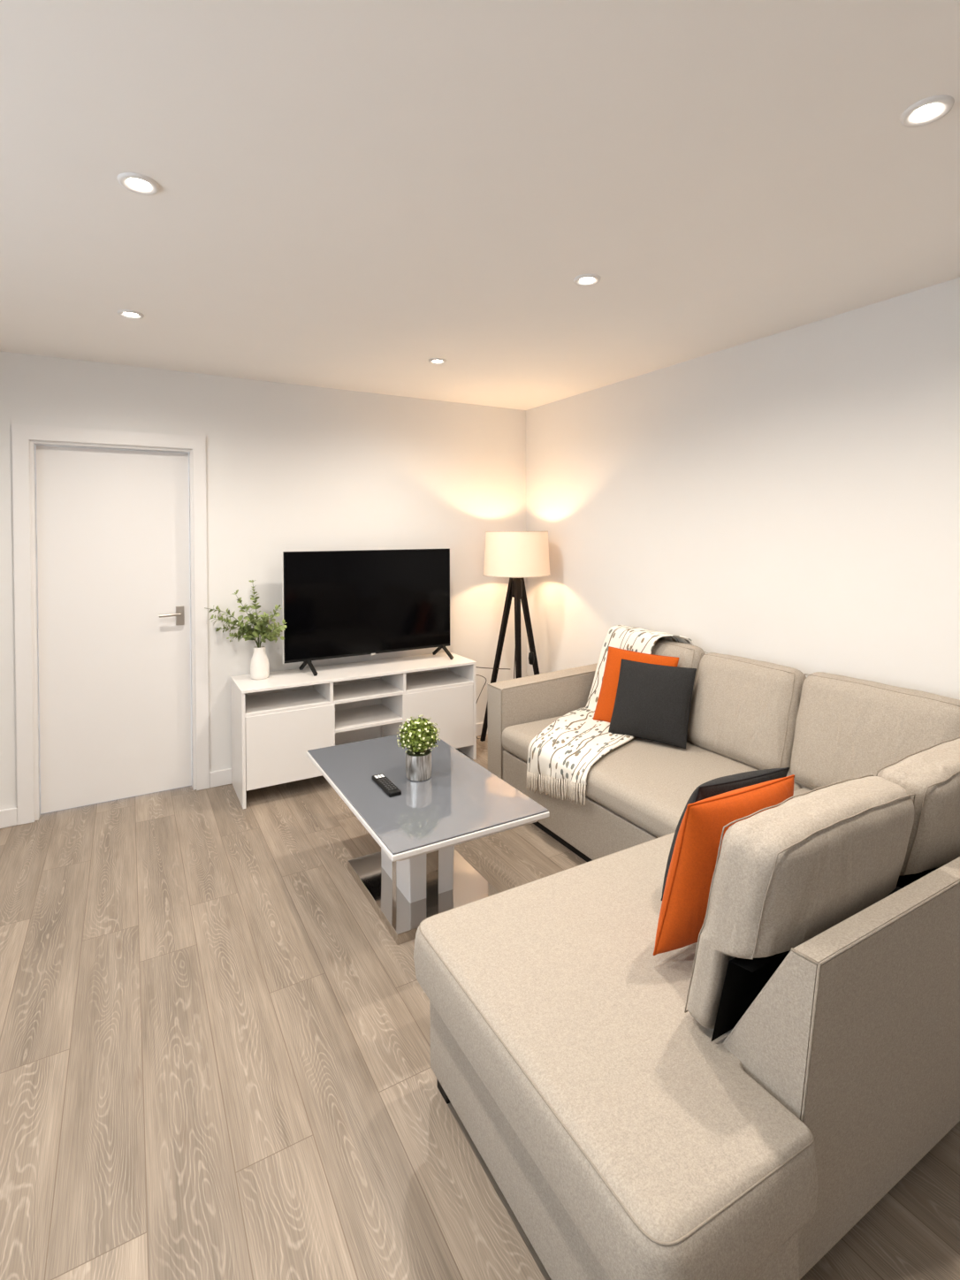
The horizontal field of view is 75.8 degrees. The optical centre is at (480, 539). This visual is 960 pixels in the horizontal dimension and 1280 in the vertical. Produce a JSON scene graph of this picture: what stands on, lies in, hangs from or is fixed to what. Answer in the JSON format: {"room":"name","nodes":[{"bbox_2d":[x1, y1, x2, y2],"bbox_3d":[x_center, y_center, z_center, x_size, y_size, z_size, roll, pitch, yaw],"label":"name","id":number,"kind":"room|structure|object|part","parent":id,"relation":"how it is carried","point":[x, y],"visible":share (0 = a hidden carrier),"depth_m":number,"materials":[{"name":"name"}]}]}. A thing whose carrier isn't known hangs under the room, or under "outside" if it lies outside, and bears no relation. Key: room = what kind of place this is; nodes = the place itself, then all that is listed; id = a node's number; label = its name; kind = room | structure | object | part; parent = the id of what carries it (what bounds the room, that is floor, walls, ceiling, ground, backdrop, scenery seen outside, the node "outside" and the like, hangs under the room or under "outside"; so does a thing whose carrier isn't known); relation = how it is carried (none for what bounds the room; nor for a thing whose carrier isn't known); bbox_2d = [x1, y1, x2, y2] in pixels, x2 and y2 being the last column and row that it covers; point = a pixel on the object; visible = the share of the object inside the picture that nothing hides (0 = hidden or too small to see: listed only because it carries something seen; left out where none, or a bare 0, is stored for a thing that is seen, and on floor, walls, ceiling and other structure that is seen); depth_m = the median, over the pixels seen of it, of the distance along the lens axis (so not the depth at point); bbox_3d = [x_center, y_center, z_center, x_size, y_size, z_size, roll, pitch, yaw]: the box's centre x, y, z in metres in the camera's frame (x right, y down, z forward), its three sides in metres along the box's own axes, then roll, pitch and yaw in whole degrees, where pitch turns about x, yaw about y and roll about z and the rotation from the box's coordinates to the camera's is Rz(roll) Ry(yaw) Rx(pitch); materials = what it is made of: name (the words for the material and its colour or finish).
{"room":"living room","nodes":[
{"label":"living room","id":0,"kind":"room"},
{"bbox_2d":[0,350,526,809],"bbox_3d":[-1.573,0.241,3.672,4.550,2.400,0.140,-1,1,-30],"label":"wall","id":1,"kind":"structure","parent":0,"point":[290,467],"depth_m":3.80,"materials":[{"name":"paint"}]},
{"bbox_2d":[11,423,209,824],"bbox_3d":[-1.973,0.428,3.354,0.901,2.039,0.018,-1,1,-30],"label":"trim","id":2,"kind":"structure","parent":1,"relation":"attached to","point":[21,434],"depth_m":3.17,"materials":[{"name":"white wood"}]},
{"bbox_2d":[35,445,191,814],"bbox_3d":[-1.997,0.470,3.400,0.723,1.937,0.107,-1,1,-30],"label":"door","id":3,"kind":"structure","parent":1,"relation":"in","point":[112,525],"depth_m":3.40,"materials":[{"name":"white wood"}]},
{"bbox_3d":[-1.762,0.425,3.507,0.120,0.020,0.061,-1,1,-30],"label":"handle","id":4,"kind":"part","parent":3,"relation":"part of","materials":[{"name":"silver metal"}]},
{"bbox_3d":[-1.735,0.436,3.562,0.044,0.110,0.007,-1,1,-30],"label":"handle plate","id":5,"kind":"part","parent":3,"relation":"part of","materials":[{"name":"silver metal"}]},
{"bbox_2d":[0,722,487,828],"bbox_3d":[-1.537,1.397,3.615,4.332,0.090,0.018,-1,1,-30],"label":"baseboard","id":6,"kind":"structure","parent":1,"relation":"attached to","point":[8,817],"depth_m":3.59,"materials":[{"name":"white wood"}]},
{"bbox_2d":[475,666,510,669],"bbox_3d":[0.009,0.880,4.314,0.402,0.046,0.041,0,1,7],"label":"power cable","id":7,"kind":"object","parent":1,"relation":"attached to","point":[476,666],"visible":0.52,"depth_m":4.32,"materials":[{"name":"white plastic"}]},
{"bbox_2d":[0,0,959,410],"bbox_3d":[-0.236,-0.972,1.312,4.550,0.080,5.540,-1,1,-30],"label":"ceiling","id":8,"kind":"structure","parent":0,"point":[356,195],"depth_m":1.59,"materials":[{"name":"paint"}]},
{"bbox_2d":[117,309,144,319],"bbox_3d":[-1.461,-0.940,2.577,0.097,0.008,0.097,-1,1,-30],"label":"recessed light","id":9,"kind":"object","parent":8,"relation":"in","point":[125,313],"visible":1,"depth_m":2.57,"materials":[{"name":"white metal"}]},
{"bbox_2d":[117,172,159,195],"bbox_3d":[-0.894,-0.929,1.613,0.097,0.008,0.097,-1,1,-30],"label":"recessed light","id":10,"kind":"object","parent":8,"relation":"in","point":[137,183],"visible":1,"depth_m":1.61,"materials":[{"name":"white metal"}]},
{"bbox_2d":[428,358,446,364],"bbox_3d":[-0.231,-0.956,3.304,0.097,0.008,0.097,-1,1,-30],"label":"recessed light","id":11,"kind":"object","parent":8,"relation":"in","point":[434,361],"visible":1,"depth_m":3.29,"materials":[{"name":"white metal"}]},
{"bbox_2d":[573,274,600,286],"bbox_3d":[0.387,-0.944,2.244,0.097,0.008,0.097,-1,1,-30],"label":"recessed light","id":12,"kind":"object","parent":8,"relation":"in","point":[584,279],"visible":1,"depth_m":2.24,"materials":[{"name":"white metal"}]},
{"bbox_2d":[899,94,954,127],"bbox_3d":[0.974,-0.933,1.347,0.097,0.008,0.097,-1,1,-30],"label":"recessed light","id":13,"kind":"object","parent":8,"relation":"in","point":[927,110],"visible":1,"depth_m":1.34,"materials":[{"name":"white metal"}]},
{"bbox_2d":[0,733,959,1279],"bbox_3d":[-0.247,1.467,1.403,4.370,0.001,5.460,-1,1,-30],"label":"floor","id":14,"kind":"structure","parent":0,"point":[215,1047],"depth_m":1.71,"materials":[{"name":"brown wood"}]},
{"bbox_2d":[230,652,476,808],"bbox_3d":[-0.748,1.116,3.827,1.444,0.638,0.390,-1,1,-30],"label":"tv stand","id":15,"kind":"object","parent":14,"relation":"on","point":[277,719],"visible":0.83,"depth_m":3.69,"materials":[{"name":"white laminate"}]},
{"bbox_3d":[-1.365,1.132,3.476,0.018,0.622,0.386,-1,1,-30],"label":"panel","id":16,"kind":"part","parent":15,"relation":"part of","materials":[{"name":"white laminate"}]},
{"bbox_2d":[250,646,269,679],"bbox_3d":[-1.283,0.712,3.584,0.105,0.182,0.105,-1,1,-30],"label":"vase","id":17,"kind":"object","parent":15,"relation":"on","point":[259,664],"visible":1,"depth_m":3.55,"materials":[{"name":"white ceramic"}]},
{"bbox_2d":[206,579,286,647],"bbox_3d":[-1.364,0.472,3.563,0.531,0.481,0.149,0,1,3],"label":"eucalyptus branches","id":18,"kind":"object","parent":17,"relation":"in","point":[260,628],"visible":0.97,"depth_m":3.56,"materials":[{"name":"green plant"}]},
{"bbox_2d":[244,687,330,716],"bbox_3d":[-1.155,0.939,3.588,0.461,0.018,0.375,-1,1,-30],"label":"shelf","id":19,"kind":"object","parent":15,"relation":"attached to","point":[289,701],"depth_m":3.54,"materials":[{"name":"white laminate"}]},
{"bbox_3d":[-1.053,1.147,3.441,0.484,0.397,0.017,-1,1,-30],"label":"door","id":20,"kind":"part","parent":15,"relation":"part of","materials":[{"name":"white laminate"}]},
{"bbox_3d":[-0.841,1.075,3.989,1.402,0.527,0.006,-1,1,-30],"label":"panel","id":21,"kind":"part","parent":15,"relation":"part of","materials":[{"name":"white laminate"}]},
{"bbox_3d":[-0.749,0.805,3.822,1.444,0.016,0.390,-1,1,-30],"label":"panel","id":22,"kind":"part","parent":15,"relation":"part of","materials":[{"name":"white laminate"}]},
{"bbox_2d":[281,548,453,676],"bbox_3d":[-0.684,0.427,3.904,1.104,0.734,0.218,-1,1,-30],"label":"television","id":23,"kind":"object","parent":15,"relation":"on","point":[336,603],"visible":1,"depth_m":3.86,"materials":[{"name":"black plastic"}]},
{"bbox_2d":[333,678,403,704],"bbox_3d":[-0.751,0.934,3.819,0.434,0.018,0.375,-1,1,-30],"label":"shelf","id":24,"kind":"object","parent":15,"relation":"attached to","point":[358,689],"depth_m":3.80,"materials":[{"name":"white laminate"}]},
{"bbox_2d":[335,703,403,732],"bbox_3d":[-0.751,1.100,3.822,0.434,0.018,0.375,-1,1,-30],"label":"shelf","id":25,"kind":"object","parent":15,"relation":"attached to","point":[358,716],"depth_m":3.81,"materials":[{"name":"white laminate"}]},
{"bbox_3d":[-0.264,1.138,3.892,0.494,0.397,0.017,-1,1,-30],"label":"door","id":26,"kind":"part","parent":15,"relation":"part of","materials":[{"name":"white laminate"}]},
{"bbox_2d":[405,670,473,693],"bbox_3d":[-0.343,0.929,4.053,0.471,0.018,0.375,-1,1,-30],"label":"shelf","id":27,"kind":"object","parent":15,"relation":"attached to","point":[428,681],"depth_m":4.00,"materials":[{"name":"white laminate"}]},
{"bbox_3d":[-0.132,1.117,4.181,0.018,0.622,0.386,-1,1,-30],"label":"panel","id":28,"kind":"part","parent":15,"relation":"part of","materials":[{"name":"white laminate"}]},
{"bbox_2d":[306,733,549,944],"bbox_3d":[-0.280,1.220,2.582,0.616,0.462,1.080,-1,1,-30],"label":"coffee table","id":29,"kind":"object","parent":14,"relation":"on","point":[417,874],"visible":0.93,"depth_m":2.42,"materials":[{"name":"grey glass"}]},
{"bbox_2d":[372,773,401,797],"bbox_3d":[-0.379,0.982,2.474,0.050,0.018,0.204,-1,1,-30],"label":"remote control","id":30,"kind":"object","parent":29,"relation":"on","point":[384,782],"visible":1,"depth_m":2.45,"materials":[{"name":"black plastic"}]},
{"bbox_2d":[396,715,440,781],"bbox_3d":[-0.258,0.861,2.570,0.180,0.257,0.179,0,1,0],"label":"potted plant","id":31,"kind":"object","parent":29,"relation":"on","point":[421,735],"visible":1,"depth_m":2.53,"materials":[{"name":"green plant"}]},
{"bbox_3d":[-0.258,0.936,2.572,0.107,0.105,0.107,-1,1,-30],"label":"pot","id":32,"kind":"part","parent":31,"relation":"part of","materials":[{"name":"silver metal"}]},
{"bbox_3d":[-0.246,1.431,2.579,0.452,0.040,0.580,-1,1,-30],"label":"plate","id":33,"kind":"part","parent":29,"relation":"part of","materials":[{"name":"silver metal"}]},
{"bbox_3d":[-0.281,0.992,2.579,0.608,0.006,1.072,-1,1,-30],"label":"glass","id":34,"kind":"part","parent":29,"relation":"part of","materials":[{"name":"grey glass"}]},
{"bbox_3d":[-0.281,1.027,2.580,0.556,0.024,1.020,-1,1,-30],"label":"under frame","id":35,"kind":"part","parent":29,"relation":"part of","materials":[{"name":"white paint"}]},
{"bbox_2d":[475,674,486,739],"bbox_3d":[-0.065,1.175,4.365,0.262,0.505,0.070,-1,1,-28],"label":"power cable","id":36,"kind":"object","parent":14,"relation":"on","point":[476,674],"visible":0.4,"depth_m":4.39,"materials":[{"name":"plastic"}]},
{"bbox_2d":[480,531,550,741],"bbox_3d":[0.273,0.682,4.253,0.508,1.486,0.483,-1,1,-30],"label":"floor lamp","id":37,"kind":"object","parent":14,"relation":"on","point":[514,555],"visible":0.97,"depth_m":4.10,"materials":[{"name":"beige fabric"}]},
{"bbox_3d":[0.121,0.840,4.316,0.277,1.170,0.045,0,1,28],"label":"leg","id":38,"kind":"part","parent":37,"relation":"part of","materials":[{"name":"black wood"}]},
{"bbox_3d":[0.248,0.091,4.237,0.456,0.297,0.456,-1,1,-30],"label":"lamp shade","id":39,"kind":"part","parent":37,"relation":"part of","materials":[{"name":"beige fabric"}]},
{"bbox_3d":[0.254,0.842,4.101,0.045,1.169,0.278,0,1,-1],"label":"leg","id":40,"kind":"part","parent":37,"relation":"part of","materials":[{"name":"black wood"}]},
{"bbox_3d":[0.376,0.839,4.323,0.264,1.168,0.034,-1,1,-31],"label":"leg","id":41,"kind":"part","parent":37,"relation":"part of","materials":[{"name":"black wood"}]},
{"bbox_2d":[413,638,959,1279],"bbox_3d":[0.521,0.986,2.375,1.960,0.928,2.347,-1,1,-30],"label":"sofa","id":42,"kind":"object","parent":14,"relation":"on","point":[730,1103],"visible":0.81,"depth_m":1.26,"materials":[{"name":"beige fabric"}]},
{"bbox_3d":[0.450,1.076,3.598,0.870,0.616,0.156,-1,1,-30],"label":"armrest","id":43,"kind":"part","parent":42,"relation":"part of","materials":[{"name":"beige fabric"}]},
{"bbox_2d":[525,624,694,805],"bbox_3d":[0.646,0.862,3.166,0.880,0.732,0.711,-1,1,-30],"label":"throw blanket","id":44,"kind":"object","parent":42,"relation":"on","point":[567,749],"visible":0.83,"depth_m":3.02,"materials":[{"name":"white fabric"}]},
{"bbox_2d":[593,646,679,722],"bbox_3d":[0.796,0.777,3.199,0.134,0.384,0.439,-1,1,-44],"label":"throw pillow","id":45,"kind":"object","parent":44,"relation":"on","point":[604,710],"visible":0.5,"depth_m":3.26,"materials":[{"name":"orange fabric"}]},
{"bbox_2d":[413,787,818,1279],"bbox_3d":[0.797,1.087,1.710,1.775,0.147,0.917,-1,1,-30],"label":"seat cushion","id":46,"kind":"object","parent":42,"relation":"on","point":[670,1153],"depth_m":1.19,"materials":[{"name":"beige fabric"}]},
{"bbox_2d":[501,716,802,837],"bbox_3d":[0.725,1.058,2.915,0.704,0.144,1.307,-1,1,-30],"label":"seat cushion","id":47,"kind":"object","parent":42,"relation":"on","point":[645,785],"depth_m":2.64,"materials":[{"name":"beige fabric"}]},
{"bbox_2d":[608,658,696,748],"bbox_3d":[0.840,0.798,3.041,0.392,0.356,0.178,0,1,39],"label":"throw pillow","id":48,"kind":"object","parent":42,"relation":"on","point":[652,702],"visible":1,"depth_m":2.99,"materials":[{"name":"black fabric"}]},
{"bbox_2d":[651,638,705,736],"bbox_3d":[0.917,0.769,3.363,0.256,0.470,0.662,-1,1,-30],"label":"cushion","id":49,"kind":"object","parent":42,"relation":"on","point":[689,655],"depth_m":3.13,"materials":[{"name":"beige fabric"}]},
{"bbox_2d":[653,774,794,955],"bbox_3d":[0.618,0.800,1.539,0.422,0.404,0.166,-1,1,-30],"label":"throw pillow","id":50,"kind":"object","parent":42,"relation":"on","point":[684,903],"visible":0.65,"depth_m":1.44,"materials":[{"name":"orange fabric"}]},
{"bbox_2d":[660,767,789,900],"bbox_3d":[0.686,0.820,1.756,0.382,0.358,0.165,-1,1,-30],"label":"throw pillow","id":51,"kind":"object","parent":42,"relation":"on","point":[724,784],"visible":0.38,"depth_m":1.69,"materials":[{"name":"fabric"}]},
{"bbox_3d":[1.294,1.046,2.773,0.215,0.692,2.114,-1,1,-30],"label":"panel","id":52,"kind":"part","parent":42,"relation":"part of","materials":[{"name":"beige fabric"}]},
{"bbox_2d":[687,652,806,770],"bbox_3d":[1.215,0.781,2.843,0.254,0.458,0.540,-1,1,-30],"label":"cushion","id":53,"kind":"object","parent":42,"relation":"on","point":[743,712],"depth_m":2.74,"materials":[{"name":"beige fabric"}]},
{"bbox_2d":[687,776,914,1028],"bbox_3d":[0.711,0.776,1.341,0.552,0.480,0.236,-1,1,-30],"label":"cushion","id":54,"kind":"object","parent":42,"relation":"on","point":[789,873],"depth_m":1.21,"materials":[{"name":"beige fabric"}]},
{"bbox_3d":[1.204,1.063,1.545,1.562,0.692,0.219,-1,1,-30],"label":"panel","id":55,"kind":"part","parent":42,"relation":"part of","materials":[{"name":"beige fabric"}]},
{"bbox_2d":[790,671,959,791],"bbox_3d":[1.504,0.782,2.337,0.256,0.467,0.634,-1,1,-30],"label":"cushion","id":56,"kind":"object","parent":42,"relation":"on","point":[842,727],"depth_m":2.33,"materials":[{"name":"beige fabric"}]},
{"bbox_2d":[877,738,959,875],"bbox_3d":[1.235,0.770,1.647,0.653,0.478,0.236,-1,1,-30],"label":"cushion","id":57,"kind":"object","parent":42,"relation":"on","point":[933,774],"depth_m":1.45,"materials":[{"name":"beige fabric"}]},
{"bbox_2d":[528,651,534,664],"bbox_3d":[0.353,0.824,4.294,0.042,0.090,0.042,-1,1,-30],"label":"switch","id":58,"kind":"object","parent":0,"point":[531,655],"depth_m":4.28,"materials":[{"name":"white plastic"}]},
{"bbox_2d":[525,277,959,699],"bbox_3d":[1.734,0.245,2.374,0.100,2.400,5.400,-1,1,-30],"label":"wall","id":59,"kind":"structure","parent":0,"point":[790,498],"depth_m":2.87,"materials":[{"name":"paint"}]}
]}

